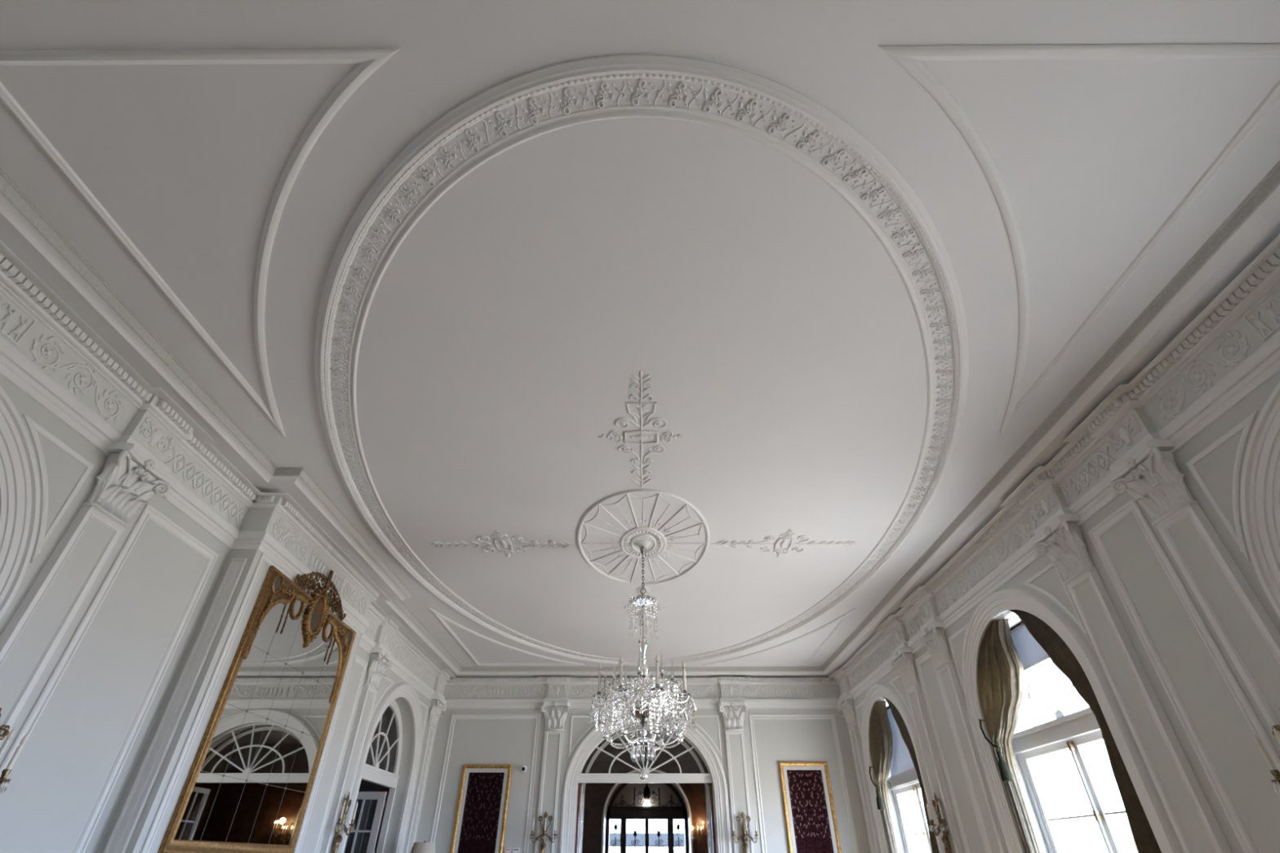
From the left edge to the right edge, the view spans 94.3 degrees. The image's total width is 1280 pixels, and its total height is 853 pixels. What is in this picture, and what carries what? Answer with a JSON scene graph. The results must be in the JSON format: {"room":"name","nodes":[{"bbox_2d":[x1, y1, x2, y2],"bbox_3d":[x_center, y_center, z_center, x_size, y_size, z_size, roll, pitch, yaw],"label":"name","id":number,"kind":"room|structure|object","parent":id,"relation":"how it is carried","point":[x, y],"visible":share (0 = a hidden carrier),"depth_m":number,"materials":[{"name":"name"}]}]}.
{"room":"historic interior","nodes":[
{"label":"historic interior","id":0,"kind":"room"},
{"bbox_2d":[0,374,438,852],"bbox_3d":[-5.251,3.635,6.995,0.370,5.420,16.920,0,-36,0],"label":"wall","id":1,"kind":"structure","parent":0,"point":[58,778],"depth_m":5.60,"materials":[{"name":"paint"}]},
{"bbox_2d":[0,385,39,620],"bbox_3d":[-5.350,1.185,2.976,0.685,4.605,3.140,0,-36,0],"label":"molding","id":2,"kind":"structure","parent":1,"relation":"in","point":[20,488],"depth_m":4.77,"materials":[{"name":"white paint"}]},
{"bbox_2d":[22,413,94,563],"bbox_3d":[-5.072,0.522,4.923,0.024,0.966,0.809,0,-36,0],"label":"trim","id":3,"kind":"structure","parent":1,"relation":"attached to","point":[33,428],"depth_m":5.05,"materials":[{"name":"white paint"}]},
{"bbox_2d":[0,441,173,746],"bbox_3d":[-4.936,2.253,4.545,0.287,4.743,0.725,0,-36,0],"label":"pilaster","id":4,"kind":"object","parent":1,"relation":"attached to","point":[127,478],"visible":1,"depth_m":5.23,"materials":[{"name":"white paint"}]},
{"bbox_2d":[0,707,28,793],"bbox_3d":[-4.881,2.600,4.292,0.270,1.046,0.595,-10,-38,13],"label":"wall sconce","id":5,"kind":"object","parent":4,"relation":"attached to","point":[5,772],"visible":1,"depth_m":4.57,"materials":[{"name":"gold metal"}]},
{"bbox_2d":[0,740,9,757],"bbox_3d":[-4.787,2.446,4.441,0.029,0.170,0.029,0,-36,0],"label":"candle","id":6,"kind":"object","parent":5,"relation":"on","point":[2,748],"depth_m":4.46,"materials":[{"name":"white wax"}]},
{"bbox_2d":[5,745,22,768],"bbox_3d":[-4.876,2.579,4.622,0.029,0.170,0.029,0,-36,0],"label":"candle","id":7,"kind":"object","parent":5,"relation":"on","point":[20,747],"depth_m":4.62,"materials":[{"name":"white wax"}]},
{"bbox_2d":[144,459,155,471],"bbox_3d":[-4.884,0.386,5.919,0.053,0.107,0.121,0,-36,0],"label":"flower","id":8,"kind":"object","parent":4,"relation":"on","point":[149,465],"depth_m":5.90,"materials":[{"name":"white paint"}]},
{"bbox_2d":[0,503,218,852],"bbox_3d":[-5.063,2.586,5.568,0.026,3.520,1.260,0,-36,0],"label":"trim","id":9,"kind":"structure","parent":1,"relation":"attached to","point":[149,512],"depth_m":5.78,"materials":[{"name":"white paint"}]},
{"bbox_2d":[313,654,367,852],"bbox_3d":[-5.036,5.465,9.483,0.026,3.520,1.060,0,-36,0],"label":"trim","id":10,"kind":"structure","parent":1,"relation":"attached to","point":[359,660],"depth_m":10.03,"materials":[{"name":"white paint"}]},
{"bbox_2d":[320,647,393,852],"bbox_3d":[-4.899,6.253,9.983,0.287,4.743,0.725,0,-36,0],"label":"pilaster","id":11,"kind":"object","parent":1,"relation":"attached to","point":[380,659],"visible":1,"depth_m":10.47,"materials":[{"name":"white paint"}]},
{"bbox_2d":[331,791,357,852],"bbox_3d":[-4.844,6.599,9.729,0.270,1.046,0.595,-10,-38,13],"label":"wall sconce","id":12,"kind":"object","parent":11,"relation":"attached to","point":[340,824],"visible":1,"depth_m":9.72,"materials":[{"name":"gold metal"}]},
{"bbox_2d":[340,806,344,817],"bbox_3d":[-4.842,6.276,9.649,0.029,0.170,0.029,0,-36,0],"label":"candle","id":13,"kind":"object","parent":12,"relation":"on","point":[343,808],"depth_m":9.64,"materials":[{"name":"white wax"}]},
{"bbox_2d":[352,807,356,819],"bbox_3d":[-4.750,6.444,9.878,0.029,0.170,0.029,0,-36,0],"label":"candle","id":14,"kind":"object","parent":12,"relation":"on","point":[355,810],"depth_m":9.87,"materials":[{"name":"white wax"}]},
{"bbox_2d":[337,682,422,852],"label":"door","id":15,"kind":"structure","parent":1,"relation":"in","point":[374,809],"depth_m":12.42,"materials":[{"name":"white paint"}]},
{"bbox_2d":[343,799,377,852],"bbox_3d":[-6.019,8.911,11.968,0.940,2.510,0.066,0,-36,0],"label":"door","id":16,"kind":"structure","parent":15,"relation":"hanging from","point":[359,840],"depth_m":12.35,"materials":[{"name":"white wood"}]},
{"bbox_2d":[368,675,394,724],"bbox_3d":[-5.027,5.394,11.549,0.024,0.966,0.809,0,-36,0],"label":"trim","id":17,"kind":"structure","parent":1,"relation":"attached to","point":[387,678],"depth_m":11.56,"materials":[{"name":"white paint"}]},
{"bbox_2d":[419,700,428,737],"bbox_3d":[-5.014,6.790,13.446,0.024,0.966,0.809,0,-36,0],"label":"trim","id":18,"kind":"structure","parent":1,"relation":"attached to","point":[420,702],"depth_m":13.80,"materials":[{"name":"white paint"}]},
{"bbox_2d":[402,695,447,852],"bbox_3d":[-4.878,8.563,13.125,0.287,4.743,0.725,0,-36,0],"label":"pilaster","id":19,"kind":"object","parent":1,"relation":"attached to","point":[437,703],"visible":1,"depth_m":13.58,"materials":[{"name":"white paint"}]},
{"bbox_2d":[0,160,1279,708],"bbox_3d":[-0.004,1.730,8.361,10.290,0.880,17.090,0,-36,0],"label":"crown molding","id":20,"kind":"structure","parent":1,"relation":"attached to","point":[1231,348],"depth_m":6.44,"materials":[{"name":"white paint"}]},
{"bbox_2d":[97,549,361,852],"bbox_3d":[-4.897,4.066,7.582,0.330,5.420,3.380,0,-36,0],"label":"wall","id":21,"kind":"structure","parent":0,"point":[144,822],"depth_m":6.42,"materials":[{"name":"paint"}]},
{"bbox_2d":[103,558,248,852],"bbox_3d":[-4.907,3.045,6.218,0.190,3.550,0.026,0,-36,0],"label":"trim","id":22,"kind":"structure","parent":21,"relation":"attached to","point":[121,836],"depth_m":6.22,"materials":[{"name":"white paint"}]},
{"bbox_2d":[139,551,361,852],"bbox_3d":[-4.719,3.989,7.637,0.026,3.710,3.180,0,-36,0],"label":"trim","id":23,"kind":"structure","parent":21,"relation":"attached to","point":[151,834],"depth_m":6.97,"materials":[{"name":"white paint"}]},
{"bbox_2d":[157,565,355,852],"bbox_3d":[-4.685,3.585,7.946,0.094,3.488,2.700,0,-36,0],"label":"wall mirror","id":24,"kind":"object","parent":21,"relation":"attached to","point":[247,787],"visible":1,"depth_m":7.53,"materials":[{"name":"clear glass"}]},
{"bbox_2d":[358,706,396,791],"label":"window","id":25,"kind":"structure","parent":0,"point":[365,786],"depth_m":14.38,"materials":[{"name":"glass"}]},
{"bbox_2d":[0,0,1279,666],"bbox_3d":[-0.003,1.405,8.662,11.120,0.001,17.620,0,-36,0],"label":"ceiling","id":26,"kind":"structure","parent":0,"point":[774,331],"depth_m":4.78,"materials":[{"name":"paint"}]},
{"bbox_2d":[0,48,399,436],"bbox_3d":[-2.797,-1.082,5.255,2.697,0.036,4.074,0,-36,0],"label":"trim","id":27,"kind":"structure","parent":26,"relation":"attached to","point":[368,60],"depth_m":3.91,"materials":[{"name":"white paint"}]},
{"bbox_2d":[431,528,575,558],"bbox_3d":[-2.133,1.831,9.241,2.108,0.040,0.958,13,-38,-16],"label":"scroll ornament","id":28,"kind":"object","parent":26,"relation":"attached to","point":[535,544],"visible":1,"depth_m":9.23,"materials":[{"name":"white paint"}]},
{"bbox_2d":[429,608,584,665],"bbox_3d":[-2.744,4.751,13.187,2.697,0.036,4.074,0,-36,0],"label":"trim","id":29,"kind":"structure","parent":26,"relation":"attached to","point":[440,617],"depth_m":13.87,"materials":[{"name":"white paint"}]},
{"bbox_2d":[597,370,684,487],"bbox_3d":[0.018,0.118,6.907,0.961,0.040,2.156,12,-38,-16],"label":"scroll ornament","id":30,"kind":"object","parent":26,"relation":"attached to","point":[641,437],"visible":1,"depth_m":6.82,"materials":[{"name":"white paint"}]},
{"bbox_2d":[314,53,968,665],"bbox_3d":[0.031,1.833,9.203,8.238,0.070,13.931,0,-36,0],"label":"trim","id":31,"kind":"structure","parent":26,"relation":"attached to","point":[761,88],"depth_m":4.51,"materials":[{"name":"white paint"}]},
{"bbox_2d":[577,488,709,585],"bbox_3d":[0.051,1.842,9.196,2.106,0.093,3.360,0,-36,0],"label":"ceiling medallion","id":32,"kind":"object","parent":26,"relation":"attached to","point":[642,543],"visible":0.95,"depth_m":9.08,"materials":[{"name":"white paint"}]},
{"bbox_2d":[588,546,696,780],"bbox_3d":[0.044,3.127,8.251,1.381,3.092,1.381,30,-46,-34],"label":"crystal chandelier","id":33,"kind":"object","parent":32,"relation":"hanging from","point":[644,704],"visible":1,"depth_m":7.69,"materials":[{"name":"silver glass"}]},
{"bbox_2d":[597,670,600,691],"bbox_3d":[-0.535,3.368,7.856,0.034,0.270,0.034,10,-38,-13],"label":"candle","id":34,"kind":"object","parent":33,"relation":"on","point":[599,671],"depth_m":7.84,"materials":[{"name":"white wax"}]},
{"bbox_2d":[603,678,606,699],"bbox_3d":[-0.490,3.641,8.227,0.034,0.270,0.034,-18,-40,22],"label":"candle","id":35,"kind":"object","parent":33,"relation":"on","point":[605,680],"depth_m":8.23,"materials":[{"name":"white wax"}]},
{"bbox_2d":[619,662,622,684],"bbox_3d":[-0.242,3.156,7.567,0.034,0.270,0.034,-18,-40,22],"label":"candle","id":36,"kind":"object","parent":33,"relation":"on","point":[620,664],"depth_m":7.56,"materials":[{"name":"white wax"}]},
{"bbox_2d":[655,662,658,684],"bbox_3d":[0.219,3.130,7.530,0.034,0.270,0.034,10,-38,-13],"label":"candle","id":37,"kind":"object","parent":33,"relation":"on","point":[656,663],"depth_m":7.53,"materials":[{"name":"white wax"}]},
{"bbox_2d":[682,667,685,689],"bbox_3d":[0.577,3.304,7.767,0.034,0.270,0.034,-18,-40,22],"label":"candle","id":38,"kind":"object","parent":33,"relation":"on","point":[683,669],"depth_m":7.75,"materials":[{"name":"white wax"}]},
{"bbox_2d":[617,586,669,626],"bbox_3d":[0.064,3.514,11.525,0.961,0.040,2.156,12,-38,-16],"label":"scroll ornament","id":39,"kind":"object","parent":26,"relation":"attached to","point":[626,607],"visible":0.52,"depth_m":11.53,"materials":[{"name":"white paint"}]},
{"bbox_2d":[701,608,854,665],"bbox_3d":[2.854,4.748,13.173,2.687,0.036,4.039,0,-36,0],"label":"trim","id":40,"kind":"structure","parent":26,"relation":"attached to","point":[843,617],"depth_m":13.84,"materials":[{"name":"white paint"}]},
{"bbox_2d":[711,528,856,557],"bbox_3d":[2.235,1.824,9.223,2.108,0.040,0.958,13,-38,-16],"label":"scroll ornament","id":41,"kind":"object","parent":26,"relation":"attached to","point":[751,543],"visible":1,"depth_m":9.21,"materials":[{"name":"white paint"}]},
{"bbox_2d":[878,43,1279,433],"bbox_3d":[2.800,-1.105,5.213,2.687,0.036,4.039,0,-36,0],"label":"trim","id":42,"kind":"structure","parent":26,"relation":"attached to","point":[910,58],"depth_m":3.89,"materials":[{"name":"white paint"}]},
{"bbox_2d":[416,708,870,852],"bbox_3d":[0.041,8.768,13.965,10.120,5.420,0.450,0,-36,0],"label":"wall","id":43,"kind":"structure","parent":0,"point":[474,741],"depth_m":14.28,"materials":[{"name":"paint"}]},
{"bbox_2d":[449,764,512,852],"bbox_3d":[-3.634,9.056,13.449,1.155,2.435,0.080,0,-36,0],"label":"picture","id":44,"kind":"object","parent":43,"relation":"attached to","point":[480,820],"visible":1,"depth_m":13.64,"materials":[{"name":"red fabric"}]},
{"bbox_2d":[429,714,540,852],"bbox_3d":[-3.600,8.627,13.798,2.220,3.540,0.026,0,-36,0],"label":"trim","id":45,"kind":"structure","parent":43,"relation":"attached to","point":[537,717],"depth_m":14.23,"materials":[{"name":"white paint"}]},
{"bbox_2d":[504,848,511,852],"bbox_3d":[-2.932,9.455,13.171,0.150,0.165,0.058,0,-36,0],"label":"alarm box","id":46,"kind":"object","parent":43,"relation":"attached to","point":[506,850],"visible":1,"depth_m":13.18,"materials":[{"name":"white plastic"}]},
{"bbox_2d":[512,848,519,852],"bbox_3d":[-2.752,9.455,13.170,0.150,0.165,0.058,0,-36,0],"label":"alarm box","id":47,"kind":"object","parent":43,"relation":"attached to","point":[514,850],"visible":1,"depth_m":13.17,"materials":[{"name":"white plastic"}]},
{"bbox_2d":[520,765,526,772],"bbox_3d":[-2.770,8.137,14.109,0.144,0.144,0.096,0,-36,0],"label":"security camera","id":48,"kind":"object","parent":43,"relation":"attached to","point":[523,768],"visible":1,"depth_m":14.08,"materials":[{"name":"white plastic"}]},
{"bbox_2d":[534,702,569,852],"bbox_3d":[-2.111,8.826,13.477,0.725,4.743,0.287,0,-36,0],"label":"pilaster","id":49,"kind":"object","parent":43,"relation":"attached to","point":[555,713],"visible":1,"depth_m":14.08,"materials":[{"name":"white paint"}]},
{"bbox_2d":[529,811,557,852],"bbox_3d":[-2.142,9.134,13.171,0.620,1.046,0.271,0,-36,0],"label":"wall sconce","id":50,"kind":"object","parent":49,"relation":"attached to","point":[544,835],"visible":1,"depth_m":13.22,"materials":[{"name":"gold metal"}]},
{"bbox_2d":[568,715,601,759],"bbox_3d":[-1.252,7.600,14.539,0.955,0.971,0.024,0,-36,0],"label":"trim","id":51,"kind":"structure","parent":43,"relation":"attached to","point":[572,716],"depth_m":14.61,"materials":[{"name":"white paint"}]},
{"bbox_2d":[558,712,732,852],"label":"door frame","id":52,"kind":"structure","parent":43,"relation":"in","point":[568,840],"depth_m":14.11,"materials":[{"name":"white paint"}]},
{"bbox_2d":[681,715,721,758],"bbox_3d":[1.494,7.594,14.525,0.955,0.971,0.024,0,-36,0],"label":"trim","id":53,"kind":"structure","parent":43,"relation":"attached to","point":[695,716],"depth_m":14.61,"materials":[{"name":"white paint"}]},
{"bbox_2d":[718,702,754,852],"bbox_3d":[2.308,8.816,13.455,0.725,4.743,0.287,0,-36,0],"label":"pilaster","id":54,"kind":"object","parent":43,"relation":"attached to","point":[732,713],"visible":1,"depth_m":14.06,"materials":[{"name":"white paint"}]},
{"bbox_2d":[731,810,759,852],"bbox_3d":[2.338,9.123,13.148,0.620,1.046,0.271,0,-36,0],"label":"wall sconce","id":55,"kind":"object","parent":54,"relation":"attached to","point":[744,837],"visible":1,"depth_m":13.21,"materials":[{"name":"gold metal"}]},
{"bbox_2d":[748,714,858,852],"bbox_3d":[3.780,8.610,13.760,2.140,3.540,0.026,0,-36,0],"label":"trim","id":56,"kind":"structure","parent":43,"relation":"attached to","point":[751,717],"depth_m":14.15,"materials":[{"name":"white paint"}]},
{"bbox_2d":[778,762,841,852],"bbox_3d":[3.884,9.017,13.427,1.140,2.490,0.080,0,-36,0],"label":"picture","id":57,"kind":"object","parent":43,"relation":"attached to","point":[811,827],"visible":1,"depth_m":13.61,"materials":[{"name":"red fabric"}]},
{"bbox_2d":[600,725,689,743],"bbox_3d":[0.209,8.851,17.521,8.600,0.001,6.280,0,-36,0],"label":"ceiling","id":58,"kind":"structure","parent":0,"point":[617,740],"depth_m":19.10,"materials":[{"name":"paint"}]},
{"bbox_2d":[580,743,711,852],"bbox_3d":[0.227,13.010,19.168,8.600,4.750,1.300,0,-36,0],"label":"wall","id":59,"kind":"structure","parent":0,"point":[596,794],"depth_m":19.33,"materials":[{"name":"brown wood"}]},
{"bbox_2d":[604,782,688,852],"bbox_3d":[0.230,13.655,19.438,2.820,4.030,0.220,0,-36,0],"label":"door","id":60,"kind":"structure","parent":59,"relation":"in","point":[668,812],"depth_m":19.90,"materials":[{"name":"paint"}]},
{"bbox_2d":[616,782,678,806],"bbox_3d":[0.231,12.470,20.172,2.137,0.750,0.260,0,-36,0],"label":"crest","id":61,"kind":"object","parent":60,"relation":"on","point":[646,793],"visible":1,"depth_m":20.09,"materials":[{"name":"black metal"}]},
{"bbox_2d":[601,767,693,852],"bbox_3d":[0.223,12.904,18.420,2.830,4.035,0.090,0,-36,0],"label":"door frame","id":62,"kind":"structure","parent":59,"relation":"attached to","point":[656,770],"depth_m":18.89,"materials":[{"name":"white paint"}]},
{"bbox_2d":[692,822,702,850],"bbox_3d":[1.784,12.760,18.384,0.286,0.837,0.202,-17,-40,22],"label":"wall sconce","id":63,"kind":"object","parent":59,"relation":"attached to","point":[698,827],"visible":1,"depth_m":18.41,"materials":[{"name":"gold metal"}]},
{"bbox_2d":[702,817,708,848],"bbox_3d":[2.104,12.646,18.465,0.286,0.837,0.202,-17,-40,22],"label":"wall sconce","id":64,"kind":"object","parent":59,"relation":"attached to","point":[706,832],"visible":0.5,"depth_m":18.50,"materials":[{"name":"gold metal"}]},
{"bbox_2d":[844,371,1279,852],"bbox_3d":[5.239,3.611,6.942,0.370,5.420,16.920,0,-36,0],"label":"wall","id":65,"kind":"structure","parent":0,"point":[1220,724],"depth_m":5.46,"materials":[{"name":"paint"}]},
{"bbox_2d":[836,694,881,852],"bbox_3d":[4.950,8.529,13.059,0.287,4.743,0.725,0,-36,0],"label":"pilaster","id":66,"kind":"object","parent":65,"relation":"attached to","point":[846,703],"visible":1,"depth_m":13.54,"materials":[{"name":"white paint"}]},
{"bbox_2d":[855,700,864,738],"bbox_3d":[5.082,6.767,13.395,0.024,0.966,0.809,0,-36,0],"label":"trim","id":67,"kind":"structure","parent":65,"relation":"attached to","point":[861,703],"depth_m":13.75,"materials":[{"name":"white paint"}]},
{"bbox_2d":[888,675,915,725],"bbox_3d":[5.069,5.371,11.498,0.024,0.966,0.809,0,-36,0],"label":"trim","id":68,"kind":"structure","parent":65,"relation":"attached to","point":[895,678],"depth_m":11.44,"materials":[{"name":"white paint"}]},
{"bbox_2d":[861,682,945,852],"bbox_3d":[5.293,7.436,11.440,0.585,4.625,3.140,0,-36,0],"label":"window","id":69,"kind":"structure","parent":65,"relation":"in","point":[880,690],"depth_m":12.21,"materials":[{"name":"white paint"}]},
{"bbox_2d":[886,705,918,787],"bbox_3d":[5.337,6.457,12.159,0.070,1.440,2.000,0,-36,0],"label":"roller blind","id":70,"kind":"object","parent":69,"relation":"attached to","point":[902,770],"visible":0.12,"depth_m":12.24,"materials":[{"name":"white fabric"}]},
{"bbox_2d":[889,647,963,852],"bbox_3d":[4.929,6.218,9.917,0.287,4.743,0.725,0,-36,0],"label":"pilaster","id":71,"kind":"object","parent":65,"relation":"attached to","point":[903,658],"visible":1,"depth_m":10.40,"materials":[{"name":"white paint"}]},
{"bbox_2d":[925,791,952,852],"bbox_3d":[4.873,6.564,9.662,0.270,1.046,0.595,-10,-38,13],"label":"wall sconce","id":72,"kind":"object","parent":71,"relation":"attached to","point":[944,828],"visible":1,"depth_m":9.65,"materials":[{"name":"gold metal"}]},
{"bbox_2d":[928,807,932,819],"bbox_3d":[4.779,6.375,9.765,0.029,0.170,0.029,0,-36,0],"label":"candle","id":73,"kind":"object","parent":72,"relation":"on","point":[929,809],"depth_m":9.76,"materials":[{"name":"white wax"}]},
{"bbox_2d":[938,806,943,818],"bbox_3d":[4.868,6.242,9.584,0.029,0.170,0.029,0,-36,0],"label":"candle","id":74,"kind":"object","parent":72,"relation":"on","point":[940,807],"depth_m":9.58,"materials":[{"name":"white wax"}]},
{"bbox_2d":[915,650,988,852],"bbox_3d":[5.058,5.504,9.542,0.026,3.550,0.750,0,-36,0],"label":"trim","id":75,"kind":"structure","parent":65,"relation":"attached to","point":[923,658],"depth_m":9.73,"materials":[{"name":"white paint"}]},
{"bbox_2d":[948,623,968,693],"bbox_3d":[5.053,3.633,9.134,0.024,0.966,0.809,0,-36,0],"label":"trim","id":76,"kind":"structure","parent":65,"relation":"attached to","point":[965,628],"depth_m":9.40,"materials":[{"name":"white paint"}]},
{"bbox_2d":[916,622,1008,852],"bbox_3d":[4.921,5.359,8.749,0.287,4.743,0.725,0,-36,0],"label":"pilaster","id":77,"kind":"object","parent":65,"relation":"attached to","point":[934,635],"visible":1,"depth_m":9.14,"materials":[{"name":"white paint"}]},
{"bbox_2d":[924,627,928,634],"bbox_3d":[4.874,3.491,10.123,0.053,0.107,0.121,0,-36,0],"label":"flower","id":78,"kind":"object","parent":77,"relation":"on","point":[926,630],"depth_m":10.10,"materials":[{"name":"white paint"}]},
{"bbox_2d":[1022,563,1090,640],"bbox_3d":[5.040,2.237,7.236,0.024,0.966,0.809,0,-36,0],"label":"trim","id":79,"kind":"structure","parent":65,"relation":"attached to","point":[1078,620],"depth_m":7.11,"materials":[{"name":"white paint"}]},
{"bbox_2d":[962,588,1184,852],"bbox_3d":[5.264,4.302,7.178,0.585,4.625,3.140,0,-36,0],"label":"window","id":80,"kind":"structure","parent":65,"relation":"in","point":[1071,731],"depth_m":7.53,"materials":[{"name":"white paint"}]},
{"bbox_2d":[1009,620,1049,671],"bbox_3d":[5.308,2.976,8.153,0.070,0.580,2.000,0,-36,0],"label":"roller blind","id":81,"kind":"object","parent":80,"relation":"attached to","point":[1031,654],"visible":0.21,"depth_m":8.16,"materials":[{"name":"white fabric"}]},
{"bbox_2d":[1030,514,1231,852],"bbox_3d":[4.901,3.117,5.700,0.287,4.743,0.725,0,-36,0],"label":"pilaster","id":82,"kind":"object","parent":65,"relation":"attached to","point":[1197,828],"visible":1,"depth_m":5.96,"materials":[{"name":"white paint"}]},
{"bbox_2d":[1043,526,1051,536],"bbox_3d":[4.853,1.249,7.074,0.053,0.107,0.121,0,-36,0],"label":"flower","id":83,"kind":"object","parent":82,"relation":"on","point":[1047,530],"depth_m":7.06,"materials":[{"name":"white paint"}]},
{"bbox_2d":[1088,497,1279,852],"bbox_3d":[5.029,2.388,5.304,0.026,3.550,0.770,0,-36,0],"label":"trim","id":84,"kind":"structure","parent":65,"relation":"attached to","point":[1131,506],"depth_m":5.46,"materials":[{"name":"white paint"}]},
{"bbox_2d":[1106,439,1279,744],"bbox_3d":[4.892,2.231,4.496,0.287,4.743,0.725,0,-36,0],"label":"pilaster","id":85,"kind":"object","parent":65,"relation":"attached to","point":[1152,476],"visible":1,"depth_m":5.18,"materials":[{"name":"white paint"}]},
{"bbox_2d":[1124,457,1136,469],"bbox_3d":[4.845,0.363,5.869,0.053,0.107,0.121,0,-36,0],"label":"flower","id":86,"kind":"object","parent":85,"relation":"on","point":[1131,463],"depth_m":5.85,"materials":[{"name":"white paint"}]},
{"bbox_2d":[1253,707,1279,794],"bbox_3d":[4.836,2.577,4.240,0.270,1.046,0.595,-10,-38,13],"label":"wall sconce","id":87,"kind":"object","parent":85,"relation":"attached to","point":[1273,771],"visible":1,"depth_m":4.53,"materials":[{"name":"gold metal"}]},
{"bbox_2d":[1185,410,1257,561],"bbox_3d":[5.024,0.499,4.872,0.024,0.966,0.809,0,-36,0],"label":"trim","id":88,"kind":"structure","parent":65,"relation":"attached to","point":[1246,424],"depth_m":5.00,"materials":[{"name":"white paint"}]},
{"bbox_2d":[1240,382,1279,617],"bbox_3d":[5.235,1.168,2.916,0.585,4.625,3.140,0,-36,0],"label":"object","id":89,"kind":"structure","parent":65,"relation":"in","point":[1260,473],"depth_m":4.73,"materials":[{"name":"white paint"}]},
{"bbox_3d":[5.246,2.691,8.363,0.015,0.015,0.600,0,-36,0],"label":"rail","id":90,"kind":"object","parent":65,"relation":"attached to","visible":0},
{"bbox_2d":[977,618,1045,852],"bbox_3d":[5.130,4.789,7.647,0.255,4.238,1.255,0,-36,0],"label":"curtain","id":91,"kind":"object","parent":90,"relation":"hanging from","point":[1000,669],"visible":0.9,"depth_m":8.27,"materials":[{"name":"beige fabric"}]},
{"bbox_2d":[978,718,1013,781],"bbox_3d":[4.984,4.532,8.357,0.131,0.832,0.468,-7,-37,10],"label":"tieback","id":92,"kind":"object","parent":91,"relation":"attached to","point":[1006,775],"visible":1,"depth_m":8.06,"materials":[{"name":"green fabric"}]},
{"bbox_2d":[1008,609,1161,852],"bbox_3d":[5.133,3.942,6.494,0.235,4.235,1.033,-2,-36,3],"label":"curtain","id":93,"kind":"object","parent":90,"relation":"hanging from","point":[1144,840],"visible":0.76,"depth_m":6.49,"materials":[{"name":"brown fabric"}]},
{"bbox_3d":[5.275,5.825,12.624,0.015,0.015,0.600,0,-36,0],"label":"rail","id":94,"kind":"object","parent":65,"relation":"attached to","visible":0},
{"bbox_2d":[869,700,901,852],"bbox_3d":[5.159,7.923,11.909,0.255,4.238,1.255,0,-36,0],"label":"curtain","id":95,"kind":"object","parent":94,"relation":"hanging from","point":[881,740],"visible":0.95,"depth_m":12.51,"materials":[{"name":"beige fabric"}]},
{"bbox_2d":[869,765,884,809],"bbox_3d":[5.012,7.666,12.618,0.131,0.832,0.468,-7,-37,10],"label":"tieback","id":96,"kind":"object","parent":95,"relation":"attached to","point":[879,802],"visible":0.99,"depth_m":12.32,"materials":[{"name":"green fabric"}]},
{"bbox_2d":[883,697,939,852],"bbox_3d":[5.162,7.076,10.756,0.235,4.235,1.033,-2,-36,3],"label":"curtain","id":97,"kind":"object","parent":94,"relation":"hanging from","point":[900,722],"visible":0.34,"depth_m":11.01,"materials":[{"name":"brown fabric"}]},
{"label":"floor","id":98,"kind":"structure","parent":0,"visible":0},
{"bbox_3d":[-4.273,9.414,10.919,0.750,0.760,0.750,0,-36,0],"label":"side table","id":99,"kind":"object","parent":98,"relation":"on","visible":0},
{"bbox_2d":[409,840,435,852],"bbox_3d":[-4.272,8.668,11.467,0.600,1.088,0.600,0,-36,0],"label":"table lamp","id":100,"kind":"object","parent":99,"relation":"on","point":[417,847],"visible":1,"depth_m":11.58,"materials":[{"name":"white fabric"}]},
{"label":"outside","id":101,"kind":"structure","parent":0,"visible":0},
{"bbox_2d":[608,832,684,846],"bbox_3d":[0.252,16.792,22.344,4.800,2.420,2.100,0,-36,0],"label":"awning","id":102,"kind":"object","parent":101,"point":[653,837],"visible":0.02,"depth_m":22.10,"materials":[{"name":"blue fabric"}]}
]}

